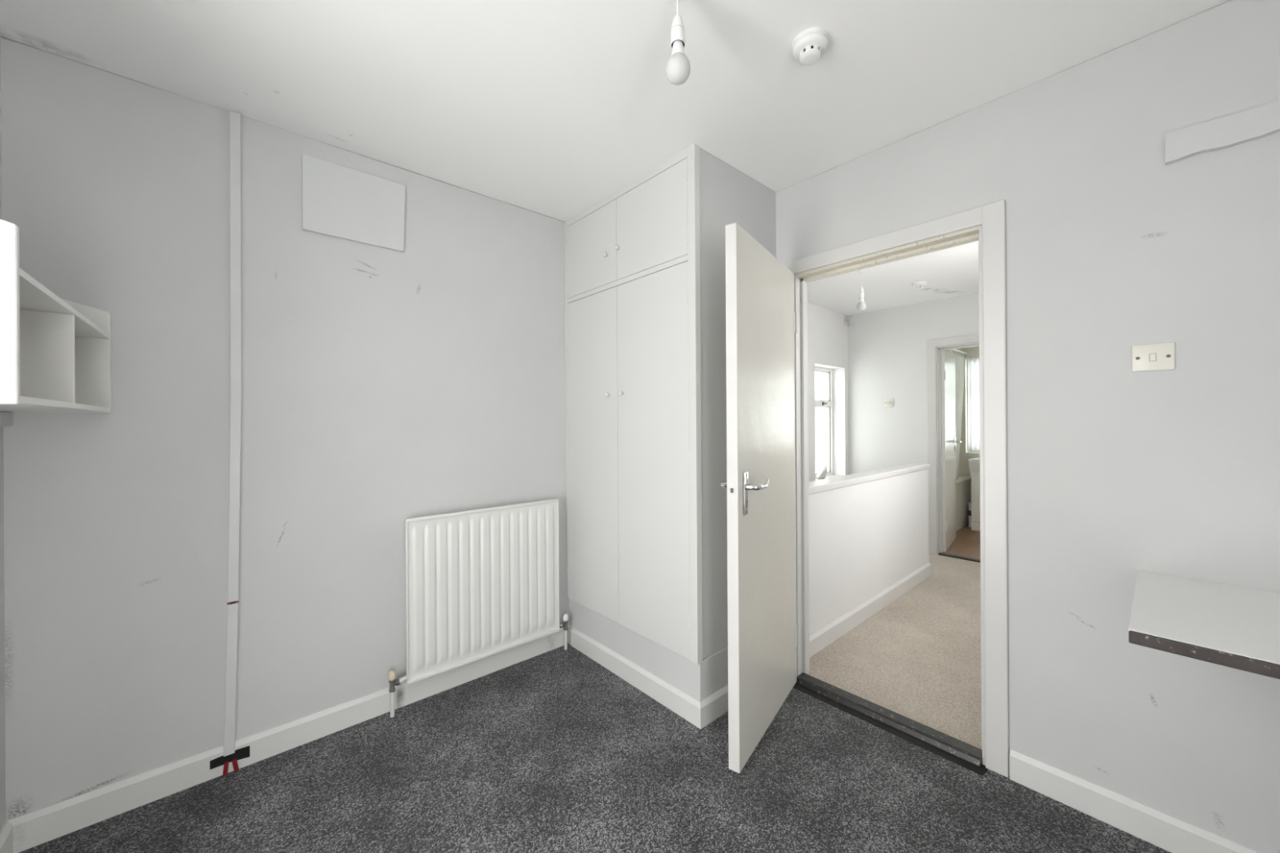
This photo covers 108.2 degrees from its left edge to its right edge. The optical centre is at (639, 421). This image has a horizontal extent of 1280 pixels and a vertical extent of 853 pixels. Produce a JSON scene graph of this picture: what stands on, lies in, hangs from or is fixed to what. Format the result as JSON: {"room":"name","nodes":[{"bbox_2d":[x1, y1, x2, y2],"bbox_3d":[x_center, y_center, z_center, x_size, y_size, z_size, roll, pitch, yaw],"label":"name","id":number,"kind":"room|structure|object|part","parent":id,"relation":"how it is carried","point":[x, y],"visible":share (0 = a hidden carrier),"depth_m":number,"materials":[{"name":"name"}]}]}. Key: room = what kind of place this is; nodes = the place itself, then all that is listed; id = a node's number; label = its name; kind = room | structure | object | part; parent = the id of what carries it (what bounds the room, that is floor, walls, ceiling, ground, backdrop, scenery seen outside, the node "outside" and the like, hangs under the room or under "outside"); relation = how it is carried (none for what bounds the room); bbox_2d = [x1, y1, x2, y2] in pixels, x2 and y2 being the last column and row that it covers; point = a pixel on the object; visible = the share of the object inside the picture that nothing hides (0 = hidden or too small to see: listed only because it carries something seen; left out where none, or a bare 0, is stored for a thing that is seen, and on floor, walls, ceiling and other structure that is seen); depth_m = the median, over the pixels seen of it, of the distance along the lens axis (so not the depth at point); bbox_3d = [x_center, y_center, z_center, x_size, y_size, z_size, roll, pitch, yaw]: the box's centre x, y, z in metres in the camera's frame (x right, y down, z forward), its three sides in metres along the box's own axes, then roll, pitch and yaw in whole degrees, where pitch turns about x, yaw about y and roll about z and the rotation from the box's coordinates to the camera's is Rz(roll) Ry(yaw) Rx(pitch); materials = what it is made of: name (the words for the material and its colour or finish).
{"room":"empty bedroom","nodes":[
{"label":"empty bedroom","id":0,"kind":"room"},
{"bbox_2d":[0,35,5,830],"bbox_3d":[-0.863,0.063,0.041,0.250,2.400,3.307,0,0,-42],"label":"wall","id":1,"kind":"structure","parent":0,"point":[2,740],"depth_m":1.35,"materials":[{"name":"paint"}]},
{"bbox_2d":[0,820,13,852],"bbox_3d":[-0.789,1.213,0.166,0.016,0.099,3.207,0,0,-42],"label":"baseboard","id":2,"kind":"structure","parent":1,"relation":"attached to","point":[6,830],"depth_m":1.33,"materials":[{"name":"paint"}]},
{"bbox_2d":[0,219,111,426],"bbox_3d":[-1.492,-0.195,1.095,0.211,0.412,0.894,0,0,-42],"label":"wall shelf unit","id":3,"kind":"object","parent":1,"relation":"attached to","point":[55,352],"visible":1,"depth_m":1.11,"materials":[{"name":"paint"}]},
{"bbox_3d":[-1.201,-0.217,0.767,0.211,0.372,0.016,0,0,-42],"label":"panel","id":4,"kind":"part","parent":3,"relation":"part of","materials":[{"name":"white wood"}]},
{"bbox_3d":[-1.783,-0.213,1.422,0.211,0.372,0.019,0,0,-42],"label":"panel","id":5,"kind":"part","parent":3,"relation":"part of","materials":[{"name":"white wood"}]},
{"bbox_2d":[0,35,568,820],"bbox_3d":[-1.005,0.064,2.192,2.895,2.400,0.100,0,0,-42],"label":"wall","id":6,"kind":"structure","parent":0,"point":[382,388],"depth_m":1.68,"materials":[{"name":"paint"}]},
{"bbox_2d":[209,745,249,769],"bbox_3d":[-1.480,1.215,1.675,0.108,0.043,0.001,0,0,-42],"label":"tape","id":7,"kind":"object","parent":6,"relation":"attached to","point":[242,753],"visible":1,"depth_m":1.68,"materials":[{"name":"black plastic"}]},
{"bbox_2d":[223,111,241,756],"bbox_3d":[-1.484,0.037,1.686,0.058,2.327,0.021,0,0,-42],"label":"cable trunking","id":8,"kind":"object","parent":6,"relation":"attached to","point":[233,601],"visible":1,"depth_m":1.68,"materials":[{"name":"paint"}]},
{"bbox_2d":[7,627,564,852],"bbox_3d":[-1.133,1.215,1.995,1.931,0.099,0.016,0,0,-42],"label":"baseboard","id":9,"kind":"structure","parent":6,"relation":"attached to","point":[33,828],"depth_m":1.70,"materials":[{"name":"paint"}]},
{"bbox_2d":[302,153,405,252],"bbox_3d":[-1.193,-0.907,1.953,0.375,0.298,0.017,0,0,-42],"label":"wall panel","id":10,"kind":"object","parent":6,"relation":"attached to","point":[340,202],"visible":1,"depth_m":1.93,"materials":[{"name":"paint"}]},
{"bbox_2d":[387,498,568,717],"bbox_3d":[-0.753,0.842,2.293,0.902,0.840,0.077,0,0,-42],"label":"radiator","id":11,"kind":"object","parent":6,"relation":"attached to","point":[481,583],"visible":1,"depth_m":2.22,"materials":[{"name":"metal"}]},
{"bbox_3d":[-0.728,0.781,2.271,0.761,0.710,0.008,0,0,-42],"label":"panel","id":12,"kind":"part","parent":11,"relation":"part of","materials":[{"name":"metal"}]},
{"bbox_2d":[17,524,1171,852],"bbox_3d":[1.763,1.297,2.434,7.343,0.140,3.407,0,0,-42],"label":"floor","id":13,"kind":"structure","parent":0,"point":[553,751],"depth_m":1.62,"materials":[{"name":"grey carpet"}]},
{"bbox_2d":[222,760,228,776],"bbox_3d":[-1.486,1.244,1.662,0.014,0.044,0.019,0,0,-3],"label":"cable","id":14,"kind":"object","parent":13,"relation":"on","point":[226,763],"visible":1,"depth_m":1.66,"materials":[{"name":"red plastic"}]},
{"bbox_2d":[231,757,239,772],"bbox_3d":[-1.466,1.244,1.679,0.020,0.044,0.014,0,0,3],"label":"cable","id":15,"kind":"object","parent":13,"relation":"on","point":[234,762],"visible":1,"depth_m":1.68,"materials":[{"name":"red plastic"}]},
{"bbox_2d":[564,143,776,728],"bbox_3d":[0.128,0.057,2.463,0.641,2.400,1.002,0,0,-42],"label":"tall cabinet","id":16,"kind":"object","parent":13,"relation":"on","point":[645,263],"visible":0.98,"depth_m":2.10,"materials":[{"name":"paint"}]},
{"bbox_3d":[-0.258,-0.899,2.466,0.020,0.403,0.447,0,0,-42],"label":"cupboard door","id":17,"kind":"part","parent":16,"relation":"part of","materials":[{"name":"paint"}]},
{"bbox_3d":[-0.252,0.166,2.466,0.020,1.670,0.447,0,0,-42],"label":"cupboard door","id":18,"kind":"part","parent":16,"relation":"part of","materials":[{"name":"paint"}]},
{"bbox_3d":[-0.176,-0.842,2.338,0.028,0.024,0.024,0,0,-42],"label":"knob","id":19,"kind":"part","parent":16,"relation":"part of","materials":[{"name":"white paint"}]},
{"bbox_3d":[-0.113,-0.852,2.267,0.028,0.024,0.024,0,0,-42],"label":"knob","id":20,"kind":"part","parent":16,"relation":"part of","materials":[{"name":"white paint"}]},
{"bbox_3d":[-0.093,-0.138,2.249,0.028,0.024,0.024,0,0,-42],"label":"knob","id":21,"kind":"part","parent":16,"relation":"part of","materials":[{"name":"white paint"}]},
{"bbox_3d":[-0.098,-1.123,2.292,0.032,0.038,0.924,0,0,-42],"label":"rail","id":22,"kind":"part","parent":16,"relation":"part of","materials":[{"name":"paint"}]},
{"bbox_3d":[-0.096,-0.684,2.292,0.032,0.025,0.924,0,0,-42],"label":"rail","id":23,"kind":"part","parent":16,"relation":"part of","materials":[{"name":"paint"}]},
{"bbox_3d":[0.049,-0.901,2.120,0.020,0.403,0.471,0,0,-42],"label":"cupboard door","id":24,"kind":"part","parent":16,"relation":"part of","materials":[{"name":"paint"}]},
{"bbox_3d":[0.055,0.164,2.120,0.020,1.670,0.471,0,0,-42],"label":"cupboard door","id":25,"kind":"part","parent":16,"relation":"part of","materials":[{"name":"paint"}]},
{"bbox_3d":[0.460,-0.077,2.133,0.582,2.136,0.024,0,0,-42],"label":"panel","id":26,"kind":"part","parent":16,"relation":"part of","materials":[{"name":"paint"}]},
{"bbox_2d":[793,672,987,775],"bbox_3d":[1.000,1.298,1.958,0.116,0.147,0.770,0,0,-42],"label":"threshold","id":27,"kind":"object","parent":13,"relation":"on","point":[964,754],"visible":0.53,"depth_m":1.89,"materials":[{"name":"black"}]},
{"bbox_2d":[937,552,980,562],"bbox_3d":[3.009,1.224,4.005,0.063,0.030,0.740,0,0,-42],"label":"door threshold","id":28,"kind":"object","parent":13,"relation":"on","point":[976,560],"visible":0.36,"depth_m":4.14,"materials":[{"name":"silver metal"}]},
{"bbox_2d":[955,475,971,530],"bbox_3d":[3.137,0.941,5.250,1.535,0.555,0.700,0,0,-42],"label":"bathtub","id":29,"kind":"object","parent":13,"relation":"on","point":[962,483],"visible":0.15,"depth_m":5.29,"materials":[{"name":"white plastic"}]},
{"bbox_2d":[955,475,971,486],"bbox_3d":[3.136,0.863,5.250,1.535,0.400,0.700,0,0,-42],"label":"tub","id":30,"kind":"object","parent":29,"relation":"in","point":[961,481],"depth_m":5.34,"materials":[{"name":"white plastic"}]},
{"bbox_2d":[968,502,971,527],"bbox_3d":[3.818,1.074,5.346,0.058,0.280,0.060,0,0,-42],"label":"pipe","id":31,"kind":"object","parent":13,"relation":"on","point":[969,503],"visible":0.56,"depth_m":5.33,"materials":[{"name":"white plastic"}]},
{"bbox_2d":[968,457,980,531],"bbox_3d":[3.990,0.755,5.136,0.418,0.917,0.495,0,0,-42],"label":"vanity unit","id":32,"kind":"object","parent":13,"relation":"on","point":[974,463],"visible":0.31,"depth_m":5.16,"materials":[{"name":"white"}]},
{"bbox_2d":[968,457,979,475],"bbox_3d":[3.989,0.515,5.136,0.418,0.195,0.495,0,0,-42],"label":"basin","id":33,"kind":"object","parent":32,"relation":"in","point":[974,463],"depth_m":5.17,"materials":[{"name":"white ceramic"}]},
{"bbox_3d":[3.791,0.868,5.112,0.017,0.483,0.225,0,0,-42],"label":"cabinet door","id":34,"kind":"part","parent":32,"relation":"part of","materials":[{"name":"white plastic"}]},
{"bbox_2d":[0,0,1228,222],"bbox_3d":[0.085,-1.203,0.957,2.895,0.120,3.407,0,0,-42],"label":"ceiling","id":35,"kind":"structure","parent":0,"point":[548,108],"depth_m":1.49,"materials":[{"name":"paint"}]},
{"bbox_2d":[666,0,690,84],"bbox_3d":[0.098,-1.011,1.200,0.084,0.264,0.084,0,0,-42],"label":"pendant light","id":36,"kind":"object","parent":35,"relation":"hanging from","point":[677,66],"visible":1,"depth_m":1.19,"materials":[{"name":"white plastic"}]},
{"bbox_3d":[0.099,-0.910,1.200,0.063,0.062,0.063,0,0,-42],"label":"bulb","id":37,"kind":"part","parent":36,"relation":"part of","materials":[{"name":"white glass"}]},
{"bbox_2d":[791,27,828,66],"bbox_3d":[0.513,-1.119,1.399,0.104,0.054,0.104,0,0,31],"label":"smoke detector","id":38,"kind":"object","parent":35,"relation":"attached to","point":[811,44],"visible":1,"depth_m":1.37,"materials":[{"name":"white plastic"}]},
{"bbox_3d":[0.513,-1.140,1.399,0.104,0.011,0.104,0,0,31],"label":"plate","id":39,"kind":"part","parent":38,"relation":"part of","materials":[{"name":"white plastic"}]},
{"bbox_2d":[807,302,848,481],"bbox_3d":[1.058,0.781,4.033,2.828,3.780,0.250,0,0,-42],"label":"wall","id":40,"kind":"structure","parent":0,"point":[827,329],"depth_m":4.72,"materials":[{"name":"paint"}]},
{"bbox_2d":[814,366,833,478],"bbox_3d":[1.808,0.009,4.723,0.624,1.125,0.090,0,0,-42],"label":"window","id":41,"kind":"structure","parent":40,"relation":"attached to","point":[828,403],"depth_m":4.90,"materials":[{"name":"white plastic"}]},
{"bbox_2d":[815,475,839,480],"bbox_3d":[1.874,0.585,4.652,0.664,0.033,0.170,0,0,-42],"label":"window sill","id":42,"kind":"structure","parent":40,"relation":"attached to","point":[831,476],"depth_m":4.74,"materials":[{"name":"white paint"}]},
{"bbox_2d":[816,465,826,479],"bbox_3d":[1.820,0.505,4.638,0.188,0.126,0.073,0,0,-42],"label":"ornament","id":43,"kind":"object","parent":42,"relation":"on","point":[822,473],"visible":1,"depth_m":4.62,"materials":[{"name":"white ceramic"}]},
{"bbox_2d":[808,462,929,635],"bbox_3d":[1.519,0.856,3.078,2.048,1.025,0.124,0,0,-42],"label":"wall","id":44,"kind":"structure","parent":0,"point":[868,531],"depth_m":2.92,"materials":[{"name":"paint"}]},
{"bbox_2d":[809,562,931,657],"bbox_3d":[1.558,1.183,3.033,2.044,0.100,0.016,0,0,-42],"label":"baseboard","id":45,"kind":"structure","parent":44,"relation":"attached to","point":[823,637],"depth_m":2.88,"materials":[{"name":"white paint"}]},
{"bbox_2d":[807,240,978,315],"bbox_3d":[1.848,-1.174,3.281,2.828,0.120,2.440,0,0,-42],"label":"ceiling","id":46,"kind":"structure","parent":0,"point":[952,272],"depth_m":3.74,"materials":[{"name":"paint"}]},
{"bbox_2d":[856,267,867,311],"bbox_3d":[1.602,-0.956,3.355,0.084,0.312,0.084,0,0,-42],"label":"pendant light","id":47,"kind":"object","parent":46,"relation":"hanging from","point":[861,305],"visible":0.98,"depth_m":3.34,"materials":[{"name":"white plastic"}]},
{"bbox_3d":[1.603,-0.832,3.355,0.063,0.062,0.063,0,0,-42],"label":"bulb","id":48,"kind":"part","parent":47,"relation":"part of","materials":[{"name":"white glass"}]},
{"bbox_2d":[911,280,926,289],"bbox_3d":[2.246,-1.089,3.727,0.104,0.054,0.104,0,0,43],"label":"smoke detector","id":49,"kind":"object","parent":46,"relation":"attached to","point":[919,285],"visible":1,"depth_m":3.70,"materials":[{"name":"white plastic"}]},
{"bbox_3d":[2.246,-1.111,3.727,0.104,0.011,0.104,0,0,43],"label":"plate","id":50,"kind":"part","parent":49,"relation":"part of","materials":[{"name":"white plastic"}]},
{"bbox_2d":[847,293,978,474],"bbox_3d":[2.880,0.770,4.187,0.100,3.780,2.440,0,0,-42],"label":"wall","id":51,"kind":"structure","parent":0,"point":[887,348],"depth_m":4.54,"materials":[{"name":"paint"}]},
{"bbox_2d":[884,398,893,407],"bbox_3d":[2.453,-0.185,4.575,0.012,0.088,0.088,0,0,-42],"label":"light switch","id":52,"kind":"object","parent":51,"relation":"attached to","point":[888,402],"visible":1,"depth_m":4.57,"materials":[{"name":"white plastic"}]},
{"bbox_2d":[941,350,961,551],"bbox_3d":[3.069,0.272,4.560,0.101,1.881,0.694,0,0,41],"label":"door","id":53,"kind":"structure","parent":51,"relation":"in","point":[948,441],"depth_m":4.47,"materials":[{"name":"white wood"}]},
{"bbox_3d":[3.252,0.231,4.781,0.007,0.156,0.038,0,0,41],"label":"handle plate","id":54,"kind":"part","parent":53,"relation":"part of","materials":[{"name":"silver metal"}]},
{"bbox_2d":[927,333,978,555],"bbox_3d":[3.025,0.239,4.020,0.132,2.000,0.898,0,0,-42],"label":"door frame","id":55,"kind":"structure","parent":51,"relation":"attached to","point":[935,347],"depth_m":4.28,"materials":[{"name":"white paint"}]},
{"bbox_3d":[2.706,0.241,4.291,0.016,2.000,0.070,0,0,-42],"label":"architrave","id":56,"kind":"part","parent":55,"relation":"part of","materials":[{"name":"white paint"}]},
{"bbox_3d":[2.975,-0.726,3.981,0.015,0.070,0.762,0,0,-42],"label":"head architrave","id":57,"kind":"part","parent":55,"relation":"part of","materials":[{"name":"white paint"}]},
{"bbox_2d":[955,346,979,502],"bbox_3d":[4.220,0.102,5.354,0.220,2.460,2.200,0,0,-42],"label":"wall","id":58,"kind":"structure","parent":0,"point":[972,352],"depth_m":5.56,"materials":[{"name":"paint"}]},
{"bbox_2d":[952,348,967,354],"bbox_3d":[3.297,-0.808,5.001,1.616,0.020,0.020,0,0,-42],"label":"shower rail","id":59,"kind":"object","parent":58,"relation":"attached to","point":[962,352],"visible":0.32,"depth_m":5.36,"materials":[{"name":"white plastic"}]},
{"bbox_2d":[945,349,966,478],"bbox_3d":[3.570,-0.079,5.240,0.801,1.431,0.044,0,0,-42],"label":"shower curtain","id":60,"kind":"object","parent":59,"relation":"hanging from","point":[960,358],"visible":0.33,"depth_m":5.28,"materials":[{"name":"white fabric"}]},
{"bbox_2d":[967,357,979,453],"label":"window","id":61,"kind":"structure","parent":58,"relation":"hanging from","point":[973,363],"depth_m":5.46,"materials":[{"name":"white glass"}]},
{"bbox_2d":[775,0,1279,852],"bbox_3d":[1.171,0.051,1.847,0.100,2.400,3.307,0,0,-42],"label":"wall","id":62,"kind":"structure","parent":0,"point":[1115,472],"depth_m":1.41,"materials":[{"name":"paint"}]},
{"bbox_2d":[720,222,799,773],"bbox_3d":[0.531,0.270,1.946,0.164,1.953,0.727,0,0,35],"label":"door","id":63,"kind":"structure","parent":62,"relation":"in","point":[762,319],"depth_m":1.81,"materials":[{"name":"paint"}]},
{"bbox_3d":[0.352,0.234,1.781,0.057,0.033,0.127,0,0,35],"label":"lever","id":64,"kind":"part","parent":63,"relation":"part of","materials":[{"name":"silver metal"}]},
{"bbox_3d":[0.329,0.248,1.653,0.018,0.070,0.002,0,0,35],"label":"latch plate","id":65,"kind":"part","parent":63,"relation":"part of","materials":[{"name":"silver metal"}]},
{"bbox_3d":[0.388,0.262,1.694,0.007,0.156,0.038,0,0,34],"label":"handle plate","id":66,"kind":"part","parent":63,"relation":"part of","materials":[{"name":"silver metal"}]},
{"bbox_3d":[0.440,0.234,1.720,0.057,0.033,0.127,0,0,35],"label":"lever","id":67,"kind":"part","parent":63,"relation":"part of","materials":[{"name":"silver metal"}]},
{"bbox_2d":[782,199,1008,777],"bbox_3d":[1.040,0.236,1.996,0.132,2.030,0.881,0,0,-42],"label":"door frame","id":68,"kind":"structure","parent":62,"relation":"attached to","point":[985,224],"depth_m":1.67,"materials":[{"name":"white paint"}]},
{"bbox_3d":[0.726,0.238,2.262,0.016,2.030,0.066,0,0,-42],"label":"architrave","id":69,"kind":"part","parent":68,"relation":"part of","materials":[{"name":"white paint"}]},
{"bbox_3d":[0.990,-0.745,1.958,0.015,0.066,0.753,0,0,-42],"label":"head architrave","id":70,"kind":"part","parent":68,"relation":"part of","materials":[{"name":"white paint"}]},
{"bbox_3d":[1.267,0.235,1.653,0.016,2.030,0.066,0,0,-42],"label":"architrave","id":71,"kind":"part","parent":68,"relation":"part of","materials":[{"name":"white paint"}]},
{"bbox_2d":[1009,748,1261,852],"bbox_3d":[1.732,1.198,1.136,0.016,0.099,1.308,0,0,-42],"label":"baseboard","id":72,"kind":"structure","parent":62,"relation":"attached to","point":[1173,834],"depth_m":1.42,"materials":[{"name":"paint"}]},
{"bbox_2d":[1131,342,1175,372],"bbox_3d":[1.517,-0.190,1.371,0.012,0.080,0.086,0,0,-42],"label":"light switch","id":73,"kind":"object","parent":62,"relation":"attached to","point":[1161,356],"visible":1,"depth_m":1.37,"materials":[{"name":"white plastic"}]},
{"bbox_2d":[1128,569,1279,679],"bbox_3d":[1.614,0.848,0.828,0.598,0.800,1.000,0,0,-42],"label":"shelf","id":74,"kind":"object","parent":62,"relation":"attached to","point":[1228,625],"visible":1,"depth_m":1.04,"materials":[{"name":"paint"}]},
{"bbox_2d":[1164,99,1279,165],"bbox_3d":[1.839,-0.794,0.997,0.023,0.088,0.938,0,0,-42],"label":"batten","id":75,"kind":"object","parent":62,"relation":"attached to","point":[1258,122],"visible":1,"depth_m":1.26,"materials":[{"name":"paint"}]}
]}

